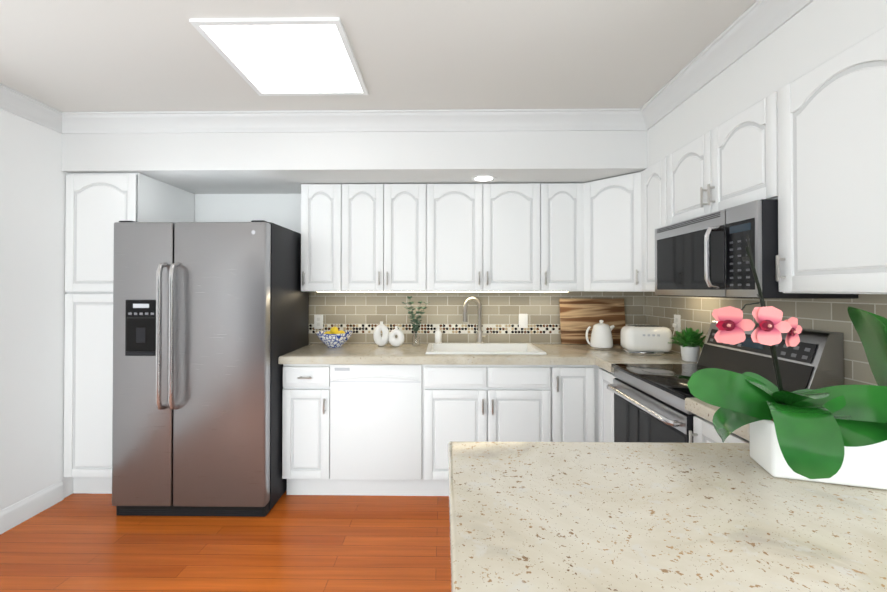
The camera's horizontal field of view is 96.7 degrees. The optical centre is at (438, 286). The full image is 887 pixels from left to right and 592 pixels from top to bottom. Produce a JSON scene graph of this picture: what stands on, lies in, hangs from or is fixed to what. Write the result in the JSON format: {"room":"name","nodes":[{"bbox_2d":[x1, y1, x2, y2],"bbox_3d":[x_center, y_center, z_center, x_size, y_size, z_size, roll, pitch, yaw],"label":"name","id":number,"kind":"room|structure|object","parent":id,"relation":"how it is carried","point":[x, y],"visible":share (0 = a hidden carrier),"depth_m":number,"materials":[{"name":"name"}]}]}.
{"room":"kitchen","nodes":[
{"label":"kitchen","id":0,"kind":"room"},
{"bbox_2d":[0,109,72,510],"bbox_3d":[-2.561,0.130,0.473,0.100,2.517,5.720,0,0,1],"label":"wall","id":1,"kind":"structure","parent":0,"point":[32,246],"depth_m":2.41,"materials":[{"name":"white paint"}]},
{"bbox_2d":[0,480,63,533],"bbox_3d":[-2.509,1.321,0.102,0.014,0.128,4.994,0,0,1],"label":"baseboard","id":2,"kind":"structure","parent":1,"relation":"attached to","point":[18,513],"depth_m":2.39,"materials":[{"name":"white paint"}]},
{"bbox_2d":[0,83,71,133],"bbox_3d":[-2.471,-1.079,0.113,0.090,0.104,4.978,0,0,1],"label":"crown molding","id":3,"kind":"structure","parent":1,"relation":"attached to","point":[13,101],"depth_m":2.36,"materials":[{"name":"white paint"}]},
{"bbox_2d":[60,108,639,133],"bbox_3d":[-0.564,-1.059,2.531,3.600,0.104,0.090,0,0,1],"label":"crown molding","id":4,"kind":"structure","parent":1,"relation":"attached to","point":[598,119],"depth_m":2.53,"materials":[{"name":"white paint"}]},
{"bbox_2d":[0,490,450,591],"bbox_3d":[-0.442,1.438,0.433,4.340,0.100,5.720,0,0,1],"label":"floor","id":5,"kind":"structure","parent":0,"point":[80,542],"depth_m":2.11,"materials":[{"name":"brown wood"}]},
{"bbox_2d":[63,173,194,493],"bbox_3d":[-2.237,0.326,2.898,0.477,2.164,0.646,0,0,1],"label":"pantry cabinet","id":6,"kind":"object","parent":5,"relation":"on","point":[98,205],"visible":0.52,"depth_m":2.61,"materials":[{"name":"white paint"}]},
{"bbox_2d":[112,220,308,516],"bbox_3d":[-1.504,0.502,2.725,0.936,1.803,0.842,0,0,1],"label":"refrigerator","id":7,"kind":"object","parent":5,"relation":"on","point":[210,323],"visible":1,"depth_m":2.38,"materials":[{"name":"grey metal"}]},
{"bbox_2d":[282,373,329,494],"bbox_3d":[-0.864,0.958,2.888,0.314,0.902,0.618,0,0,1],"label":"base cabinet","id":8,"kind":"object","parent":5,"relation":"on","point":[306,396],"depth_m":2.59,"materials":[{"name":"white paint"}]},
{"bbox_2d":[330,373,433,495],"bbox_3d":[-0.399,0.958,2.881,0.732,0.902,0.618,0,0,1],"label":"base cabinet","id":9,"kind":"object","parent":5,"relation":"on","point":[375,419],"depth_m":2.57,"materials":[{"name":"white paint"}]},
{"bbox_2d":[330,364,421,479],"bbox_3d":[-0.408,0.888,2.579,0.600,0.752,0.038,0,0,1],"label":"dishwasher","id":10,"kind":"object","parent":9,"relation":"in","point":[376,409],"depth_m":2.57,"materials":[{"name":"white paint"}]},
{"bbox_2d":[278,343,696,372],"bbox_3d":[0.312,0.480,2.743,2.684,0.050,0.883,0,0,1],"label":"countertop","id":11,"kind":"structure","parent":9,"relation":"on","point":[314,357],"depth_m":2.57,"materials":[{"name":"beige stone"}]},
{"bbox_2d":[315,327,353,347],"bbox_3d":[-0.782,0.380,2.977,0.281,0.152,0.281,0,0,1],"label":"bowl","id":12,"kind":"object","parent":11,"relation":"on","point":[333,337],"visible":1,"depth_m":2.91,"materials":[{"name":"ceramic"}]},
{"bbox_2d":[373,321,388,345],"bbox_3d":[-0.431,0.363,3.002,0.122,0.187,0.056,0,0,1],"label":"ring vase","id":13,"kind":"object","parent":11,"relation":"on","point":[379,340],"visible":0.94,"depth_m":2.98,"materials":[{"name":"white ceramic"}]},
{"bbox_2d":[388,326,404,346],"bbox_3d":[-0.315,0.378,2.971,0.125,0.155,0.059,0,0,1],"label":"ring vase","id":14,"kind":"object","parent":11,"relation":"on","point":[397,341],"visible":1,"depth_m":2.95,"materials":[{"name":"white ceramic"}]},
{"bbox_2d":[402,296,429,345],"bbox_3d":[-0.165,0.267,3.014,0.216,0.379,0.303,0,0,1],"label":"vase","id":15,"kind":"object","parent":11,"relation":"on","point":[415,339],"visible":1,"depth_m":3.00,"materials":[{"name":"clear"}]},
{"bbox_2d":[435,326,441,342],"bbox_3d":[0.000,0.387,3.143,0.056,0.141,0.058,0,0,1],"label":"soap dispenser","id":16,"kind":"object","parent":11,"relation":"on","point":[438,336],"visible":0.85,"depth_m":3.12,"materials":[{"name":"white ceramic"}]},
{"bbox_2d":[463,297,489,340],"bbox_3d":[0.304,0.270,3.101,0.229,0.375,0.140,0,0,1],"label":"faucet","id":17,"kind":"object","parent":11,"relation":"on","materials":[{"name":"silver metal"}]},
{"bbox_2d":[426,341,545,352],"bbox_3d":[0.321,0.545,2.860,0.804,0.203,0.464,0,0,1],"label":"sink","id":18,"kind":"object","parent":11,"relation":"in","point":[478,347],"depth_m":3.05,"materials":[{"name":"white ceramic"}]},
{"bbox_2d":[559,298,625,343],"bbox_3d":[1.225,0.277,3.128,0.510,0.359,0.066,0,0,1],"label":"cutting board","id":19,"kind":"object","parent":11,"relation":"on","point":[579,317],"visible":0.75,"depth_m":3.12,"materials":[{"name":"brown wood"}]},
{"bbox_2d":[585,320,614,349],"bbox_3d":[1.187,0.351,2.890,0.212,0.209,0.162,0,0,1],"label":"kettle","id":20,"kind":"object","parent":11,"relation":"on","point":[601,338],"visible":1,"depth_m":2.84,"materials":[{"name":"white ceramic"}]},
{"bbox_2d":[620,323,675,355],"bbox_3d":[1.448,0.355,2.683,0.390,0.197,0.233,0,0,1],"label":"toaster","id":21,"kind":"object","parent":11,"relation":"on","point":[645,339],"visible":0.96,"depth_m":2.59,"materials":[{"name":"white metal"}]},
{"bbox_2d":[668,327,705,361],"bbox_3d":[1.531,0.348,2.394,0.210,0.205,0.208,0,0,1],"label":"plant pot","id":22,"kind":"object","parent":11,"relation":"on","point":[690,342],"visible":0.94,"depth_m":2.37,"materials":[{"name":"white ceramic"}]},
{"bbox_2d":[434,373,565,495],"bbox_3d":[0.353,0.957,2.871,0.898,0.902,0.618,0,0,1],"label":"base cabinet","id":23,"kind":"object","parent":5,"relation":"on","point":[469,407],"depth_m":2.57,"materials":[{"name":"white paint"}]},
{"bbox_2d":[566,373,585,441],"bbox_3d":[0.851,0.957,2.864,0.338,0.902,0.618,0,0,1],"label":"base cabinet","id":24,"kind":"object","parent":5,"relation":"on","point":[575,382],"depth_m":2.56,"materials":[{"name":"white paint"}]},
{"bbox_2d":[602,373,615,441],"bbox_3d":[1.342,0.954,2.428,0.614,0.902,0.291,0,0,1],"label":"base cabinet","id":25,"kind":"object","parent":5,"relation":"on","point":[607,378],"depth_m":2.42,"materials":[{"name":"white paint"}]},
{"bbox_2d":[448,398,886,591],"bbox_3d":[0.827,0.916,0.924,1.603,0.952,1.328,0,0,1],"label":"countertop","id":26,"kind":"structure","parent":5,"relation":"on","point":[707,510],"depth_m":0.73,"materials":[{"name":"beige stone"}]},
{"bbox_2d":[687,234,886,489],"bbox_3d":[0.951,0.169,0.865,0.680,0.531,0.301,0,0,5],"label":"potted orchid","id":27,"kind":"object","parent":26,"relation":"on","point":[834,434],"visible":1,"depth_m":0.85,"materials":[{"name":"green plant"}]},
{"bbox_2d":[607,320,843,442],"bbox_3d":[1.294,0.794,1.934,0.686,1.205,0.694,0,0,1],"label":"range","id":28,"kind":"object","parent":5,"relation":"on","point":[649,402],"visible":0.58,"depth_m":1.83,"materials":[{"name":"grey metal"}]},
{"bbox_2d":[194,194,300,233],"bbox_3d":[-0.403,0.153,3.254,4.340,2.517,0.100,0,0,1],"label":"wall","id":29,"kind":"structure","parent":0,"point":[283,210],"depth_m":3.23,"materials":[{"name":"white paint"}]},
{"bbox_2d":[301,184,348,291],"bbox_3d":[-0.831,-0.358,3.051,0.356,0.794,0.314,0,0,1],"label":"upper cabinet","id":30,"kind":"object","parent":29,"relation":"attached to","point":[324,207],"depth_m":2.90,"materials":[{"name":"white paint"}]},
{"bbox_2d":[349,184,436,291],"bbox_3d":[-0.398,-0.358,3.045,0.739,0.794,0.314,0,0,1],"label":"upper cabinet","id":31,"kind":"object","parent":29,"relation":"attached to","point":[393,227],"depth_m":2.89,"materials":[{"name":"white paint"}]},
{"bbox_2d":[309,291,644,343],"bbox_3d":[0.299,0.237,3.189,2.726,0.463,0.002,0,0,1],"label":"backsplash","id":32,"kind":"structure","parent":29,"relation":"attached to","point":[362,315],"depth_m":3.19,"materials":[{"name":"tile"}]},
{"bbox_2d":[314,315,322,328],"bbox_3d":[-0.971,0.289,3.202,0.072,0.116,0.007,0,0,1],"label":"electrical outlet","id":33,"kind":"object","parent":32,"relation":"attached to","point":[318,321],"visible":1,"depth_m":3.20,"materials":[{"name":"white plastic"}]},
{"bbox_2d":[519,314,527,327],"bbox_3d":[0.686,0.280,3.179,0.072,0.116,0.008,0,0,1],"label":"light switch","id":34,"kind":"object","parent":32,"relation":"attached to","point":[523,320],"visible":1,"depth_m":3.18,"materials":[{"name":"white plastic"}]},
{"bbox_2d":[437,183,532,291],"bbox_3d":[0.333,-0.358,3.035,0.949,0.794,0.314,0,0,1],"label":"upper cabinet","id":35,"kind":"object","parent":29,"relation":"attached to","point":[485,231],"depth_m":2.88,"materials":[{"name":"white paint"}]},
{"bbox_2d":[533,183,576,291],"bbox_3d":[0.901,-0.358,3.010,0.417,0.794,0.348,0,0,1],"label":"upper cabinet","id":36,"kind":"object","parent":29,"relation":"attached to","point":[554,204],"depth_m":2.87,"materials":[{"name":"white paint"}]},
{"bbox_2d":[577,173,640,291],"bbox_3d":[1.332,-0.359,2.856,0.648,0.794,0.644,0,0,1],"label":"upper cabinet","id":37,"kind":"object","parent":29,"relation":"attached to","point":[608,240],"depth_m":2.74,"materials":[{"name":"white paint"}]},
{"bbox_2d":[637,155,668,291],"bbox_3d":[1.474,-0.363,2.435,0.353,0.794,0.393,0,0,1],"label":"upper cabinet","id":38,"kind":"object","parent":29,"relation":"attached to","point":[653,182],"depth_m":2.47,"materials":[{"name":"white paint"}]},
{"bbox_2d":[669,94,776,224],"bbox_3d":[1.483,-0.554,1.914,0.320,0.420,0.755,0,0,1],"label":"upper cabinet","id":39,"kind":"object","parent":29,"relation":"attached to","point":[734,163],"depth_m":1.80,"materials":[{"name":"white paint"}]},
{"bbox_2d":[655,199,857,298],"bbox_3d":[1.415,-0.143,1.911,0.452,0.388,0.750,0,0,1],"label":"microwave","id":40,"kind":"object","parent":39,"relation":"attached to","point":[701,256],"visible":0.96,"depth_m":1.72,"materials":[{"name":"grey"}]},
{"bbox_2d":[645,292,886,385],"bbox_3d":[1.646,0.031,2.012,0.002,0.855,2.310,0,0,1],"label":"backsplash","id":41,"kind":"structure","parent":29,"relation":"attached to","point":[831,315],"depth_m":1.78,"materials":[{"name":"tile"}]},
{"bbox_2d":[674,314,680,331],"bbox_3d":[1.652,0.255,2.725,0.007,0.116,0.072,0,0,1],"label":"electrical outlet","id":42,"kind":"object","parent":41,"relation":"attached to","point":[677,319],"visible":0.81,"depth_m":2.71,"materials":[{"name":"white plastic"}]},
{"bbox_2d":[773,26,886,293],"bbox_3d":[1.475,-0.372,1.314,0.320,0.794,0.544,0,0,1],"label":"upper cabinet","id":43,"kind":"object","parent":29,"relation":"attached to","point":[808,150],"depth_m":1.31,"materials":[{"name":"white paint"}]},
{"bbox_2d":[0,0,756,111],"bbox_3d":[-0.442,-1.179,0.455,4.340,0.100,5.720,0,0,1],"label":"ceiling","id":44,"kind":"structure","parent":0,"point":[104,55],"depth_m":1.88,"materials":[{"name":"white paint"}]},
{"bbox_2d":[189,17,367,95],"bbox_3d":[-0.721,-1.109,1.958,0.630,0.014,0.630,0,0,1],"label":"recessed light","id":45,"kind":"object","parent":44,"relation":"in","point":[310,56],"visible":0.88,"depth_m":1.88,"materials":[{"name":"white paint"}]},
{"bbox_2d":[636,0,813,130],"bbox_3d":[1.273,-1.079,0.062,0.090,0.104,4.978,0,0,1],"label":"crown molding","id":46,"kind":"structure","parent":44,"relation":"attached to","point":[757,22],"depth_m":1.80,"materials":[{"name":"white paint"}]},
{"bbox_2d":[62,0,886,193],"bbox_3d":[-0.442,-0.954,0.403,4.138,0.349,5.618,0,0,1],"label":"soffit","id":47,"kind":"structure","parent":0,"point":[814,34],"depth_m":2.57,"materials":[{"name":"white paint"}]},
{"bbox_2d":[472,175,495,181],"bbox_3d":[0.320,-0.756,2.771,0.170,0.006,0.170,0,0,1],"label":"recessed light","id":48,"kind":"object","parent":47,"relation":"in","point":[482,178],"visible":1,"depth_m":2.77,"materials":[{"name":"white paint"}]}
]}

